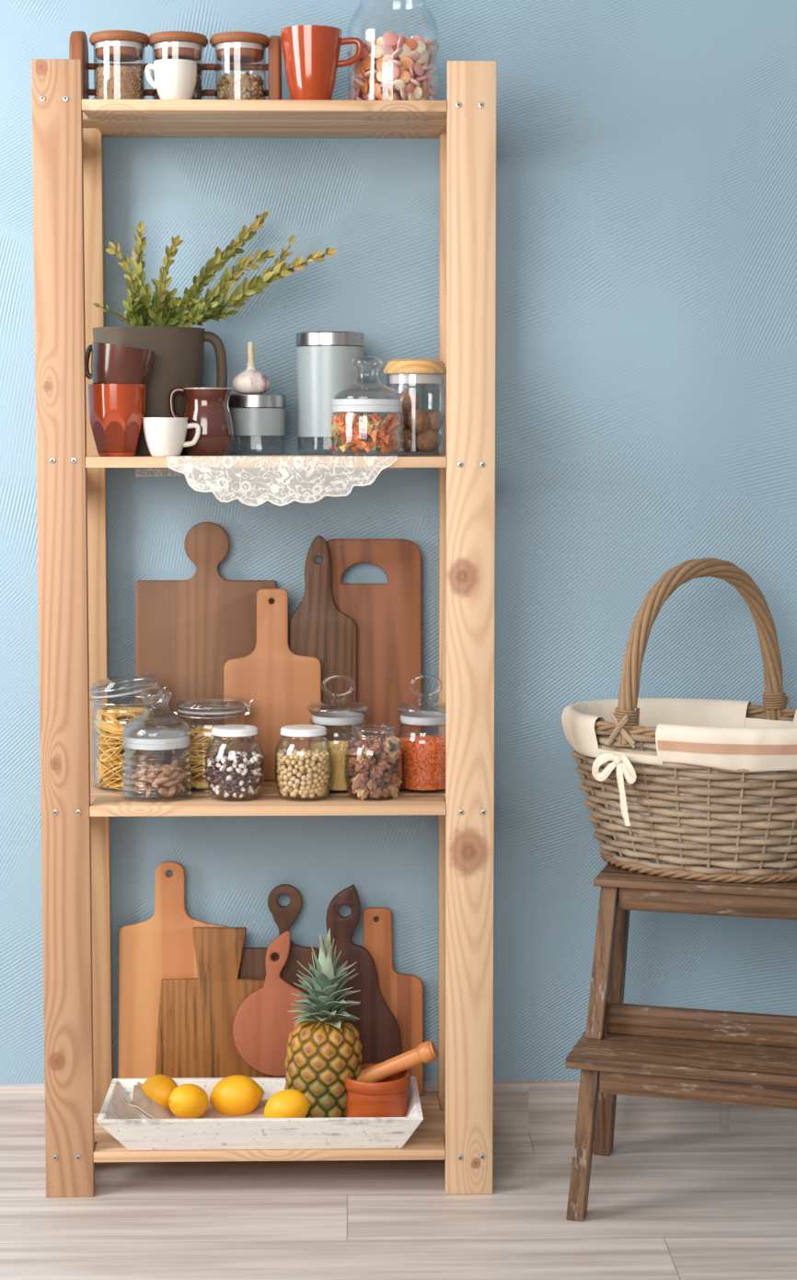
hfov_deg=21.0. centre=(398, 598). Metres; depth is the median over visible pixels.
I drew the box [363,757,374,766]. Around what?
walnut
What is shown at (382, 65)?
candy
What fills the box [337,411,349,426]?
pasta piece
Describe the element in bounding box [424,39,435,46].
candy
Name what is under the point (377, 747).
walnut
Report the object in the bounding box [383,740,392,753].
walnut
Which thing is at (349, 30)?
candy jar
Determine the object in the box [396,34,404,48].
candy
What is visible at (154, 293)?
sprig
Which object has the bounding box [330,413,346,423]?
pasta piece
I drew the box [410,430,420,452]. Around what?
walnut
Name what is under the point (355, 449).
pasta piece
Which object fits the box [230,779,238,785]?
bean
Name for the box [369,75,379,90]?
candy
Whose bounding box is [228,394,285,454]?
canister
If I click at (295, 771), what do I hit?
chickpea
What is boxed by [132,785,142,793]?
nut piece
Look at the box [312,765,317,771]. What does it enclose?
chickpea
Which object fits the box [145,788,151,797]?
nut piece
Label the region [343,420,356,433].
pasta piece
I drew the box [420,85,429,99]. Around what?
candy
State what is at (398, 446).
pasta piece
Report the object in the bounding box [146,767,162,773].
nut piece
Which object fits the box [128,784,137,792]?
nut piece
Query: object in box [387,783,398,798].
walnut
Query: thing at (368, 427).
pasta piece
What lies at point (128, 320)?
sprig
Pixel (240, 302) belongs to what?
sprig
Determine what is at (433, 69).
candy
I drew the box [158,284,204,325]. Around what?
sprig
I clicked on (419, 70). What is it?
candy
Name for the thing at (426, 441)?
walnut
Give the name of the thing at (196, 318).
sprig
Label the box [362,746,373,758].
walnut
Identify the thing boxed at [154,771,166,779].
nut piece
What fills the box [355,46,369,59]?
candy
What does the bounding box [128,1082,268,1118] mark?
linen cloth
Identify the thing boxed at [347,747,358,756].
walnut
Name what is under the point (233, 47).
spice jar
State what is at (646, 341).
wall
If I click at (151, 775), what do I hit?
nut piece
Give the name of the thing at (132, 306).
sprig
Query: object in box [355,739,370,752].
walnut
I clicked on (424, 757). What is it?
lentils
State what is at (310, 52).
mug
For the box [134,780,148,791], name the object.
nut piece
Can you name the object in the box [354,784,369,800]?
walnut
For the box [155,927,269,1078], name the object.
cutting board
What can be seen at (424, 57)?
candy
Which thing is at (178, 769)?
nut piece
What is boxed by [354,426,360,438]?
pasta piece
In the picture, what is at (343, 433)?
pasta piece
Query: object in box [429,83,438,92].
candy
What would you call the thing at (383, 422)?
pasta piece
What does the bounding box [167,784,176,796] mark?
nut piece
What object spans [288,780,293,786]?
chickpea
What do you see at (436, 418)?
walnut
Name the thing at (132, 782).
nut piece
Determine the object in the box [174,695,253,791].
jar
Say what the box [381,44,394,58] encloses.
candy
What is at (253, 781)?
bean
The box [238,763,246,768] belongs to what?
bean
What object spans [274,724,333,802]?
jar
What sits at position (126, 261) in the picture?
sprig
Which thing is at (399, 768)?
walnut
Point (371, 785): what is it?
walnut
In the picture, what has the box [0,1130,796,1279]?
floor
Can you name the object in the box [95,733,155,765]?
nest
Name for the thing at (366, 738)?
walnut
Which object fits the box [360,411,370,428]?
pasta piece
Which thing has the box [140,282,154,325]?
sprig
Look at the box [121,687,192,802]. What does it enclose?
jar
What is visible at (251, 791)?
bean
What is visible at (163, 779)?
nut piece
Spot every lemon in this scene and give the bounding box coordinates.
[141,1074,177,1109]
[168,1083,209,1118]
[209,1074,264,1116]
[264,1089,310,1117]
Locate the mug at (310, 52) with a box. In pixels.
[279,24,363,100]
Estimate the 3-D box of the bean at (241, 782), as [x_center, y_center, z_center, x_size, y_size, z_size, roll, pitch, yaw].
[-0.245,0.286,3.345,0.008,0.010,0.010,2,5,19]
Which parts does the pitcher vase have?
handle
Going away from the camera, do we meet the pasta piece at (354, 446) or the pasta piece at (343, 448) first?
the pasta piece at (343, 448)
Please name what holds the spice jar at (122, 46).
in the spice rack
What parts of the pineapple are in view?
crown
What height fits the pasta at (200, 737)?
0.053 m
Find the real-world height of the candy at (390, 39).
0.024 m
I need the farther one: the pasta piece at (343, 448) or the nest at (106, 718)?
the nest at (106, 718)
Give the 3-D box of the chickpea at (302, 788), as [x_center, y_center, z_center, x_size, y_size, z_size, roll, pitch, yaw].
[-0.149,0.295,3.345,0.009,0.009,0.009,-1,4,-8]
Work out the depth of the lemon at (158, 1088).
3.44 m
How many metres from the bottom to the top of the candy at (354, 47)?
0.023 m
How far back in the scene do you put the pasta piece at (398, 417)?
3.35 m
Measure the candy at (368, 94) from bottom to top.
0.021 m
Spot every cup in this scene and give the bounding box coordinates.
[85,341,154,383]
[86,384,146,456]
[142,417,200,456]
[144,58,197,99]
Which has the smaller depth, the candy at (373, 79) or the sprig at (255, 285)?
the candy at (373, 79)
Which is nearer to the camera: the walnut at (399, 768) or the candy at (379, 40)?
the candy at (379, 40)
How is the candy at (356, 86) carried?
in the candy jar at (349, 30)
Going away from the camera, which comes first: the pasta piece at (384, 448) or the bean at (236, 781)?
the pasta piece at (384, 448)
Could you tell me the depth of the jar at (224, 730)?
3.36 m
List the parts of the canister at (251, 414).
lid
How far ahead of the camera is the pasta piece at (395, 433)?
3.33 m
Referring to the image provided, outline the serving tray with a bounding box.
[96,1076,423,1150]
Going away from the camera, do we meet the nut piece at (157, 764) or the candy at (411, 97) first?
the candy at (411, 97)
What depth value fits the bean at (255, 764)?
3.35 m
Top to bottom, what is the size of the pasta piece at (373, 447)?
0.025 m
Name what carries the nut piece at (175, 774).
in the jar at (144, 739)
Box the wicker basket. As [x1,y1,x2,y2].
[561,558,796,883]
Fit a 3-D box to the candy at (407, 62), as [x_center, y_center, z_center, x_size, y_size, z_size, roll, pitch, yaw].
[0.013,-0.826,3.316,0.024,0.019,0.018,2,5,23]
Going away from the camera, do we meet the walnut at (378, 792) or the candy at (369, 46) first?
the candy at (369, 46)
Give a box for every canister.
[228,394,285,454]
[295,331,364,454]
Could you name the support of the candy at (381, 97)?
in the candy jar at (349, 30)
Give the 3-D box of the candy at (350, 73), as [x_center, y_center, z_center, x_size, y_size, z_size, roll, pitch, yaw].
[-0.069,-0.822,3.376,0.022,0.022,0.007,2,5,29]
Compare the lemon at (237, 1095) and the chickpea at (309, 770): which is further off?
the lemon at (237, 1095)
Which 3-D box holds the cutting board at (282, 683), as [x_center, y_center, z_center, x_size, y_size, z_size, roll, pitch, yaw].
[-0.208,0.142,3.545,0.161,0.317,0.031,0,4,-1]
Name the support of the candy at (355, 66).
in the candy jar at (349, 30)
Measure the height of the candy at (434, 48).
0.023 m
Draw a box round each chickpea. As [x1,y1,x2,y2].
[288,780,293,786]
[292,768,298,774]
[299,755,304,760]
[299,765,304,771]
[300,785,305,791]
[306,768,313,773]
[306,773,312,779]
[306,779,312,785]
[309,760,315,767]
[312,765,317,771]
[313,778,318,783]
[316,761,322,767]
[318,756,324,762]
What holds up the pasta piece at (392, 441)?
in the pasta jar at (347, 405)
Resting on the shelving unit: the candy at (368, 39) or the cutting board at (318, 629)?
the cutting board at (318, 629)
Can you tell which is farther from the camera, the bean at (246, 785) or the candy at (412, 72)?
the bean at (246, 785)
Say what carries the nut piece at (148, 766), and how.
in the jar at (144, 739)
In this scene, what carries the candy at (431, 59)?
in the candy jar at (349, 30)
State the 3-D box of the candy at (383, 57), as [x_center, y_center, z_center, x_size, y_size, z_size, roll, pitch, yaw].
[-0.023,-0.835,3.319,0.023,0.023,0.008,2,5,20]
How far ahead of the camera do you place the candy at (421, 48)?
3.32 m
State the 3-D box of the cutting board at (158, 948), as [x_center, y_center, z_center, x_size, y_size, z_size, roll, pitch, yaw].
[-0.379,0.641,3.622,0.190,0.399,0.027,0,4,-1]
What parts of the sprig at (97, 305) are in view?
stem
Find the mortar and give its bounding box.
[344,1063,410,1117]
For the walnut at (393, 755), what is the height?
0.022 m
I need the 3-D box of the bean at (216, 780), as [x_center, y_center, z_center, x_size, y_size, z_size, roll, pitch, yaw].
[-0.285,0.285,3.354,0.012,0.010,0.008,0,4,-4]
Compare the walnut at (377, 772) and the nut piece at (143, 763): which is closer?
the walnut at (377, 772)
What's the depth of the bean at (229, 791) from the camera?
3.34 m
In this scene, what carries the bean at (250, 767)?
in the jar at (224, 730)
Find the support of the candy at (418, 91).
in the candy jar at (349, 30)
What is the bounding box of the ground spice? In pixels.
[95,64,144,99]
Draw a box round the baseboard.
[0,1080,796,1136]
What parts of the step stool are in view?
leg, leg, leg, panel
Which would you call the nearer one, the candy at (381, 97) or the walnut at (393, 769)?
the candy at (381, 97)
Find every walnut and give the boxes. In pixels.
[346,766,358,777]
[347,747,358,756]
[347,756,359,766]
[347,783,356,794]
[348,735,360,748]
[350,772,360,783]
[351,781,357,794]
[353,773,367,790]
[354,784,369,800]
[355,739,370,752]
[355,761,371,772]
[356,750,365,763]
[358,735,372,745]
[359,769,370,781]
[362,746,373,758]
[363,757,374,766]
[367,778,378,791]
[370,735,382,743]
[370,741,384,755]
[370,764,383,781]
[370,786,384,799]
[376,758,391,770]
[377,777,384,787]
[379,750,390,761]
[382,732,395,740]
[382,769,392,781]
[382,784,390,797]
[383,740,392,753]
[384,779,392,787]
[386,736,399,747]
[386,740,396,753]
[386,764,397,775]
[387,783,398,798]
[388,750,398,763]
[388,757,402,767]
[389,772,398,783]
[390,411,408,429]
[391,776,402,787]
[396,764,401,773]
[398,389,419,415]
[398,429,417,452]
[407,408,430,433]
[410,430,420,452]
[416,429,438,452]
[425,409,444,431]
[430,430,442,451]
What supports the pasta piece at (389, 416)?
in the pasta jar at (347, 405)
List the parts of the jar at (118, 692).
lid glass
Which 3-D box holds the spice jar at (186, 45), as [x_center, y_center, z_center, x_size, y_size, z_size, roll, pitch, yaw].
[-0.344,-0.818,3.347,0.094,0.117,0.094,2,5,21]
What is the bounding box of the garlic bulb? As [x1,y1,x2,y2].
[232,341,269,394]
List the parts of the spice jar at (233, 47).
lid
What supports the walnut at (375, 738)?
in the jar at (368, 797)
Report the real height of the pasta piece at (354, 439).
0.025 m
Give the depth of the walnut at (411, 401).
3.40 m
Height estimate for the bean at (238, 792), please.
0.012 m
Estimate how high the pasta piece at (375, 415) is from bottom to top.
0.023 m
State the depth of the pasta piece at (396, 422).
3.32 m
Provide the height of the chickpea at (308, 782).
0.009 m
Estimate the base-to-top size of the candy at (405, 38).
0.018 m
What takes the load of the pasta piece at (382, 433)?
in the pasta jar at (347, 405)
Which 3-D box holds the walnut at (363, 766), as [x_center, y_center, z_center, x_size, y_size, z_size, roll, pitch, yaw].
[-0.057,0.262,3.356,0.020,0.020,0.029,-2,5,-26]
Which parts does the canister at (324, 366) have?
lid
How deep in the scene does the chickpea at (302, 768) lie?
3.34 m
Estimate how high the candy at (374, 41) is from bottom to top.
0.022 m
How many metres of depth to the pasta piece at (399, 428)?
3.34 m
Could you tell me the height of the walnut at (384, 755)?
0.017 m
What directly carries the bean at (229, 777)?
in the jar at (224, 730)
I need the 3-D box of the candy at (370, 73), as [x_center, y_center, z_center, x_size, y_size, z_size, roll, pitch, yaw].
[-0.042,-0.812,3.320,0.022,0.011,0.023,3,5,31]
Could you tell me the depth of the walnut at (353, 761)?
3.37 m
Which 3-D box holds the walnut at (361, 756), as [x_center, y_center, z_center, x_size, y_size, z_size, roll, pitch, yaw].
[-0.059,0.248,3.357,0.015,0.022,0.018,-2,5,-24]
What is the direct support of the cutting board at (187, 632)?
on the shelving unit
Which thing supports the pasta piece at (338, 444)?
in the pasta jar at (347, 405)
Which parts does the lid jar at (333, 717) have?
lid glass, glass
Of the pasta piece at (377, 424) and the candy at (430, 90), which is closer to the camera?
the pasta piece at (377, 424)
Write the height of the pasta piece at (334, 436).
0.023 m
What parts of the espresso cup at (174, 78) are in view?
handle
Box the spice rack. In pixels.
[69,31,281,99]
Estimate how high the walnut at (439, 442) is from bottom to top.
0.037 m
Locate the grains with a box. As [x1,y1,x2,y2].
[153,58,202,99]
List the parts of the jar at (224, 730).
lid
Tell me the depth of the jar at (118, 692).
3.46 m
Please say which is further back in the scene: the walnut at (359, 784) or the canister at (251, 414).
the canister at (251, 414)
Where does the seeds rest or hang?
in the spice jar at (233, 47)
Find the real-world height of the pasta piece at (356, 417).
0.026 m
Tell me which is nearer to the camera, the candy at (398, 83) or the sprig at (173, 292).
the candy at (398, 83)
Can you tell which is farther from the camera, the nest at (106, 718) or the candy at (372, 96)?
the nest at (106, 718)
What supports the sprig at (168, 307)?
in the pitcher vase
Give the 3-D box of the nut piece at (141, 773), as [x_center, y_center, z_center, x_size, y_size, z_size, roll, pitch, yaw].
[-0.406,0.273,3.356,0.026,0.017,0.012,1,4,8]
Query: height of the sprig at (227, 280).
0.290 m
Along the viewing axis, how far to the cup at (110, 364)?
3.28 m
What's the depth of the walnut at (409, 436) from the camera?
3.41 m
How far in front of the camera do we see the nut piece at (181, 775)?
3.37 m
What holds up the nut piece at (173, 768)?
in the jar at (144, 739)
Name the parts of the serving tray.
panel, panel, panel, panel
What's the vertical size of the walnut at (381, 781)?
0.019 m
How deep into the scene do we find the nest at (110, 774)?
3.45 m
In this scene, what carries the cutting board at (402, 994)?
on the shelving unit
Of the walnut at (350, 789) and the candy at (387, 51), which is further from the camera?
the walnut at (350, 789)
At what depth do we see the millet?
3.42 m
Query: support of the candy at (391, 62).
in the candy jar at (349, 30)
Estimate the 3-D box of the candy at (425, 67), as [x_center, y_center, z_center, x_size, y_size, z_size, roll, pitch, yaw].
[0.039,-0.825,3.340,0.024,0.010,0.024,1,5,17]
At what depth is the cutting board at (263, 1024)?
3.59 m
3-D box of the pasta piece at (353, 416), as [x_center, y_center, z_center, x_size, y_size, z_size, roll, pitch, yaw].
[-0.069,-0.275,3.303,0.012,0.021,0.012,-1,5,-13]
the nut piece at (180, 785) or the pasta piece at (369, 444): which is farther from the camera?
the nut piece at (180, 785)
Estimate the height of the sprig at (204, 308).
0.210 m
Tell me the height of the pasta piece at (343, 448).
0.017 m
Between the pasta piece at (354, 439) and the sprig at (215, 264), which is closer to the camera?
the pasta piece at (354, 439)
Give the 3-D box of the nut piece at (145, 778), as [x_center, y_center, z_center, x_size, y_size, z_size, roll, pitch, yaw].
[-0.394,0.283,3.360,0.027,0.013,0.012,-2,5,-29]
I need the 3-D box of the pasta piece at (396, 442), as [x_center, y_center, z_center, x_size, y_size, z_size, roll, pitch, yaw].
[-0.012,-0.238,3.359,0.023,0.017,0.015,-3,5,-36]
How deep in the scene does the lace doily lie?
3.27 m
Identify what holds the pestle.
in the mortar
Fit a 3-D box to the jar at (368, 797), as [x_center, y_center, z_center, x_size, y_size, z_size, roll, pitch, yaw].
[-0.040,0.257,3.387,0.092,0.114,0.092,-1,5,-16]
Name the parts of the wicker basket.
handle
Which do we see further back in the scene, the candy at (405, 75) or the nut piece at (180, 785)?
the nut piece at (180, 785)
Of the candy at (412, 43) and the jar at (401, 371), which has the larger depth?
the jar at (401, 371)
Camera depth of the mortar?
3.39 m
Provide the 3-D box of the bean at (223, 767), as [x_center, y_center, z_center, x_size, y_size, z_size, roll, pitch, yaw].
[-0.273,0.264,3.342,0.011,0.011,0.008,3,5,32]
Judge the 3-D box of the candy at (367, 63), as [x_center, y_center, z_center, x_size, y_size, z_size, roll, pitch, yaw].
[-0.048,-0.828,3.324,0.024,0.024,0.011,3,5,30]
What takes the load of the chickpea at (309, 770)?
in the jar at (292, 730)
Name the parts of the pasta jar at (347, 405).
lid, glass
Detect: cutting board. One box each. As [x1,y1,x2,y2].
[117,861,228,1078]
[135,522,277,772]
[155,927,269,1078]
[223,588,321,780]
[232,930,307,1076]
[239,884,318,1077]
[289,535,357,742]
[325,538,422,774]
[325,884,400,1064]
[362,907,423,1094]
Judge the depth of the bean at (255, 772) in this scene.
3.35 m
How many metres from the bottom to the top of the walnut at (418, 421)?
0.039 m
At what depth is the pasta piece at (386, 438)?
3.31 m
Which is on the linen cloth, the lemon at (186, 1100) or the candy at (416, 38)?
the lemon at (186, 1100)
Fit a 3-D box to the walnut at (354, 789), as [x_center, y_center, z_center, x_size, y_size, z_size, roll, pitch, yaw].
[-0.067,0.297,3.371,0.015,0.020,0.018,1,4,3]
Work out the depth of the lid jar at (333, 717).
3.44 m
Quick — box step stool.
[566,863,796,1221]
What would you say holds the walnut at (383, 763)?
in the jar at (368, 797)
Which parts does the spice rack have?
panel, rail, rail, panel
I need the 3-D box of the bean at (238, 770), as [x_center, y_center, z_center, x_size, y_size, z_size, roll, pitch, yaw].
[-0.247,0.268,3.340,0.012,0.011,0.009,-1,5,-17]
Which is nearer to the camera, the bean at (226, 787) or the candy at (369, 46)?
the candy at (369, 46)
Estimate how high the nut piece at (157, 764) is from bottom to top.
0.021 m
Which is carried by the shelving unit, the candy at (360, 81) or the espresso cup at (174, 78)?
the espresso cup at (174, 78)
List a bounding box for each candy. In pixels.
[347,90,361,100]
[348,69,352,81]
[349,44,357,55]
[351,72,363,81]
[352,59,361,73]
[353,78,369,93]
[353,87,360,100]
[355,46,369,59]
[355,77,369,86]
[360,56,374,70]
[360,65,369,79]
[363,81,368,95]
[364,41,374,52]
[364,69,378,77]
[365,35,377,41]
[365,91,371,100]
[369,38,376,52]
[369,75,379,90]
[370,92,375,100]
[371,44,383,58]
[372,82,382,98]
[376,36,384,46]
[376,55,391,62]
[376,59,388,71]
[376,70,390,82]
[378,93,386,100]
[379,81,394,88]
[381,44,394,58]
[383,31,398,46]
[386,64,400,80]
[387,87,393,100]
[388,58,402,67]
[391,47,402,58]
[392,93,400,100]
[393,79,406,91]
[395,34,407,45]
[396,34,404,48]
[397,43,411,58]
[398,64,406,72]
[398,70,410,83]
[399,56,414,70]
[400,87,406,100]
[404,82,415,93]
[405,38,417,50]
[406,50,419,61]
[406,92,414,100]
[407,93,416,100]
[409,65,414,78]
[409,77,420,86]
[411,34,424,42]
[413,40,426,55]
[413,61,424,76]
[413,86,422,100]
[415,75,428,81]
[418,69,431,81]
[419,49,429,63]
[419,80,427,89]
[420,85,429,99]
[422,65,431,70]
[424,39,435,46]
[426,38,439,53]
[426,46,432,55]
[426,63,436,73]
[428,54,433,64]
[428,87,437,95]
[429,45,437,57]
[429,72,438,85]
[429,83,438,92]
[429,93,439,100]
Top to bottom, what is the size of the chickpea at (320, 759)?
0.009 m
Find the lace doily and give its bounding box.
[135,453,406,506]
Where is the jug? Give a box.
[168,386,233,456]
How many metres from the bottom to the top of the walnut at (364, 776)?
0.023 m
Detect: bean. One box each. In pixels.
[209,775,217,780]
[210,758,217,765]
[212,778,220,783]
[215,756,221,762]
[220,764,226,771]
[220,779,225,785]
[221,756,226,764]
[222,784,230,790]
[224,760,232,766]
[226,766,233,771]
[226,774,232,780]
[226,789,233,794]
[230,770,238,777]
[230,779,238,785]
[233,784,241,789]
[235,767,243,774]
[235,788,241,796]
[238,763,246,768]
[239,779,244,785]
[241,768,247,776]
[241,790,248,796]
[243,782,249,788]
[248,765,255,770]
[248,788,255,794]
[250,768,257,775]
[250,779,256,785]
[252,762,259,767]
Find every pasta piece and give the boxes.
[328,430,345,445]
[328,436,344,453]
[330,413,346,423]
[330,420,345,431]
[335,436,346,452]
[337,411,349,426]
[337,431,349,436]
[338,417,352,433]
[339,442,351,452]
[341,438,349,444]
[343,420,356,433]
[348,442,360,452]
[349,413,357,426]
[349,433,367,449]
[351,416,364,432]
[351,440,367,455]
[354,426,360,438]
[357,420,373,434]
[358,415,370,421]
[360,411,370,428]
[363,426,377,435]
[363,434,370,443]
[363,442,373,453]
[367,430,379,445]
[369,411,383,422]
[369,414,378,425]
[370,439,380,451]
[374,419,381,431]
[374,444,382,452]
[376,433,389,444]
[377,422,385,435]
[378,417,387,429]
[379,438,391,453]
[379,440,392,453]
[384,414,395,426]
[385,417,400,431]
[385,441,397,448]
[388,438,395,449]
[389,411,402,426]
[389,419,404,432]
[389,430,399,437]
[389,442,400,450]
[390,431,402,442]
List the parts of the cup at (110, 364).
handle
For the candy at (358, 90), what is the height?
0.023 m
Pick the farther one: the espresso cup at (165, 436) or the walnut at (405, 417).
the walnut at (405, 417)
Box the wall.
[0,0,796,1083]
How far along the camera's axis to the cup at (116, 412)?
3.29 m
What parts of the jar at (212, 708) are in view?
lid glass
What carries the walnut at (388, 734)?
in the jar at (368, 797)
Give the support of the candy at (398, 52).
in the candy jar at (349, 30)
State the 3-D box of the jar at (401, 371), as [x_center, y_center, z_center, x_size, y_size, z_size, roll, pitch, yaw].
[0.027,-0.306,3.437,0.102,0.154,0.102,0,4,-4]
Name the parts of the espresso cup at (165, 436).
handle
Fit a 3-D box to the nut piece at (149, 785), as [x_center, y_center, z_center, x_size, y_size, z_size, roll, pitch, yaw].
[-0.396,0.298,3.409,0.013,0.013,0.031,-2,5,-23]
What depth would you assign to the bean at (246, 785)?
3.35 m
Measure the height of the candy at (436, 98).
0.016 m
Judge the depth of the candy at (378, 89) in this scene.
3.31 m
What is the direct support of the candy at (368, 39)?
in the candy jar at (349, 30)
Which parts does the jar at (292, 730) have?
lid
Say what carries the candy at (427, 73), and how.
in the candy jar at (349, 30)
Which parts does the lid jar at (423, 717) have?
lid glass, glass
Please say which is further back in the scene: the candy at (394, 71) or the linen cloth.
the linen cloth
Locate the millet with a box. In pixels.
[310,740,350,790]
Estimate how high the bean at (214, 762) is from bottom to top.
0.011 m
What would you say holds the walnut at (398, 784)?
in the jar at (368, 797)
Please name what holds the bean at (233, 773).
in the jar at (224, 730)
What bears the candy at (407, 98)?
in the candy jar at (349, 30)
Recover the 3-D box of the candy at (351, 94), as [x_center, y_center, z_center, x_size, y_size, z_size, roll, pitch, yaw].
[-0.070,-0.785,3.369,0.024,0.024,0.010,-1,5,-11]
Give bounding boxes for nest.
[93,706,156,740]
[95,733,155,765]
[95,756,158,790]
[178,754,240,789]
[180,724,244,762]
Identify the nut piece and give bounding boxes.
[128,779,139,784]
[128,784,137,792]
[129,768,146,779]
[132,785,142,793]
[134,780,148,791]
[138,764,145,770]
[139,775,154,782]
[141,761,154,769]
[144,764,156,773]
[145,781,155,791]
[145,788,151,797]
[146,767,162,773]
[147,772,156,778]
[152,763,161,767]
[153,776,169,784]
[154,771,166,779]
[158,787,169,796]
[162,764,172,768]
[162,766,171,777]
[162,780,175,786]
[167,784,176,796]
[168,771,179,780]
[169,766,175,773]
[171,758,179,767]
[174,767,182,771]
[174,772,187,783]
[175,781,185,791]
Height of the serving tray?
0.058 m
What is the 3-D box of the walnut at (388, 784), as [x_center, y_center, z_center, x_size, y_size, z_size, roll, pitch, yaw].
[-0.018,0.290,3.377,0.018,0.015,0.012,2,5,21]
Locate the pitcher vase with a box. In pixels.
[92,325,227,455]
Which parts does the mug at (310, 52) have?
handle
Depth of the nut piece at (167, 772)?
3.35 m
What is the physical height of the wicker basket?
0.494 m
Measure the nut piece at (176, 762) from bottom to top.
0.017 m
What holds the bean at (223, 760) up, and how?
in the jar at (224, 730)
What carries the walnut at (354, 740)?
in the jar at (368, 797)
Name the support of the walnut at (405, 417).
in the jar at (401, 371)
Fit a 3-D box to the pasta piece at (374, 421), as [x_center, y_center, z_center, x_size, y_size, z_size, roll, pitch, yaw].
[-0.038,-0.274,3.315,0.017,0.022,0.030,1,4,7]
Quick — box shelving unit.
[31,58,497,1197]
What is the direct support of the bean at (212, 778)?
in the jar at (224, 730)
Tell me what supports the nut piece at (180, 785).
in the jar at (144, 739)
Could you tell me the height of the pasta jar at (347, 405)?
0.153 m
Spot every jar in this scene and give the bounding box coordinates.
[89,30,149,99]
[89,672,166,791]
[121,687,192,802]
[148,31,208,99]
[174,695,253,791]
[205,724,265,802]
[209,31,268,99]
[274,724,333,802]
[307,674,369,793]
[331,356,403,455]
[344,722,402,801]
[348,0,438,93]
[384,359,446,455]
[395,674,445,793]
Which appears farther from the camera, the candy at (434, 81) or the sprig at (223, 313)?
the sprig at (223, 313)
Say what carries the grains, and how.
in the spice jar at (186, 45)
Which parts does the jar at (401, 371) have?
lid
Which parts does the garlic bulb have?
bulb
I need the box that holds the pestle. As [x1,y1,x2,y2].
[356,1041,438,1082]
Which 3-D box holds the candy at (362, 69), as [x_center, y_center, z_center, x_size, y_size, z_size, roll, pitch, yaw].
[-0.053,-0.816,3.330,0.014,0.020,0.023,1,4,7]
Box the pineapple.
[284,928,362,1117]
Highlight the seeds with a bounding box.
[216,71,264,99]
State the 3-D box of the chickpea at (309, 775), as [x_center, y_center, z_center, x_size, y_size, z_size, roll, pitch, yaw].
[-0.139,0.276,3.342,0.009,0.009,0.009,-1,5,-16]
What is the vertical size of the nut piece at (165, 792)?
0.016 m
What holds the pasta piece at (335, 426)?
in the pasta jar at (347, 405)
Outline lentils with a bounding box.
[398,734,445,790]
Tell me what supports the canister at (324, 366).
on the lace doily
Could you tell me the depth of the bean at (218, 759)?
3.34 m
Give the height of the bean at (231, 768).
0.008 m
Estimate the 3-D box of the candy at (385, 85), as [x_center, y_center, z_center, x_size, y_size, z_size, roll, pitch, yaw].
[-0.018,-0.793,3.315,0.024,0.011,0.024,1,5,14]
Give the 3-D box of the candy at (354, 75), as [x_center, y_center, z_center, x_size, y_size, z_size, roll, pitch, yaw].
[-0.064,-0.813,3.345,0.020,0.017,0.014,2,5,20]
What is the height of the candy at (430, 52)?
0.016 m
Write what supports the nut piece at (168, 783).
in the jar at (144, 739)
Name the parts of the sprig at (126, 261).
stem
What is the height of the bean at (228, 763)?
0.009 m
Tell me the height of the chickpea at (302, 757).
0.009 m
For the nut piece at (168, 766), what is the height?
0.011 m
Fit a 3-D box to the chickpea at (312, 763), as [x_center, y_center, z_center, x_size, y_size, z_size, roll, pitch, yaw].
[-0.134,0.257,3.343,0.009,0.010,0.009,-1,5,-18]
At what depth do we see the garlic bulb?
3.41 m
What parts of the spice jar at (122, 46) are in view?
lid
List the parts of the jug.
handle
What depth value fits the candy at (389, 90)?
3.31 m
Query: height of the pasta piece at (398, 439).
0.017 m
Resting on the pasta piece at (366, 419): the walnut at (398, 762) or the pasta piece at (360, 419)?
the pasta piece at (360, 419)
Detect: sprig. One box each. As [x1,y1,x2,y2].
[93,302,130,325]
[105,241,143,294]
[122,283,143,325]
[124,291,143,325]
[128,221,150,296]
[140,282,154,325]
[148,234,183,325]
[148,279,167,316]
[150,296,182,325]
[153,288,177,314]
[157,310,203,326]
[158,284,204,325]
[162,299,219,325]
[174,247,337,326]
[178,211,267,300]
[191,249,276,307]
[192,306,238,325]
[193,234,295,319]
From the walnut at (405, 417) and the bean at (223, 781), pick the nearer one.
the bean at (223, 781)
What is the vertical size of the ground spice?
0.065 m
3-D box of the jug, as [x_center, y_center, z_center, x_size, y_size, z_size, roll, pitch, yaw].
[-0.302,-0.278,3.373,0.086,0.108,0.084,4,6,42]
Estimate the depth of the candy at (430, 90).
3.36 m
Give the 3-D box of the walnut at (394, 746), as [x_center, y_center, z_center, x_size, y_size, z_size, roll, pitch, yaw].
[-0.015,0.235,3.375,0.018,0.024,0.021,-4,6,-42]
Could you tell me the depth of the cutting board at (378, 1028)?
3.61 m
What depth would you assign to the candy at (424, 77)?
3.32 m
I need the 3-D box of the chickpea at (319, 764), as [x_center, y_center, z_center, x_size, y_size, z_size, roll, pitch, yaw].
[-0.123,0.260,3.350,0.009,0.009,0.009,0,4,1]
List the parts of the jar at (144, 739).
lid, glass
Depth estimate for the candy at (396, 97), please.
3.32 m
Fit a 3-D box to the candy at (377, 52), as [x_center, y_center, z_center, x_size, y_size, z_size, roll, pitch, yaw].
[-0.033,-0.844,3.313,0.021,0.021,0.007,2,5,20]
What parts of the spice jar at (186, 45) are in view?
lid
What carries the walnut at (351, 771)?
in the jar at (368, 797)
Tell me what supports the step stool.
on the floor
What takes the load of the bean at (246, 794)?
in the jar at (224, 730)
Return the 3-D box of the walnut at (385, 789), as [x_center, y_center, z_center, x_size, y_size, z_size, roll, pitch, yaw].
[-0.020,0.302,3.365,0.015,0.020,0.014,-2,5,-25]

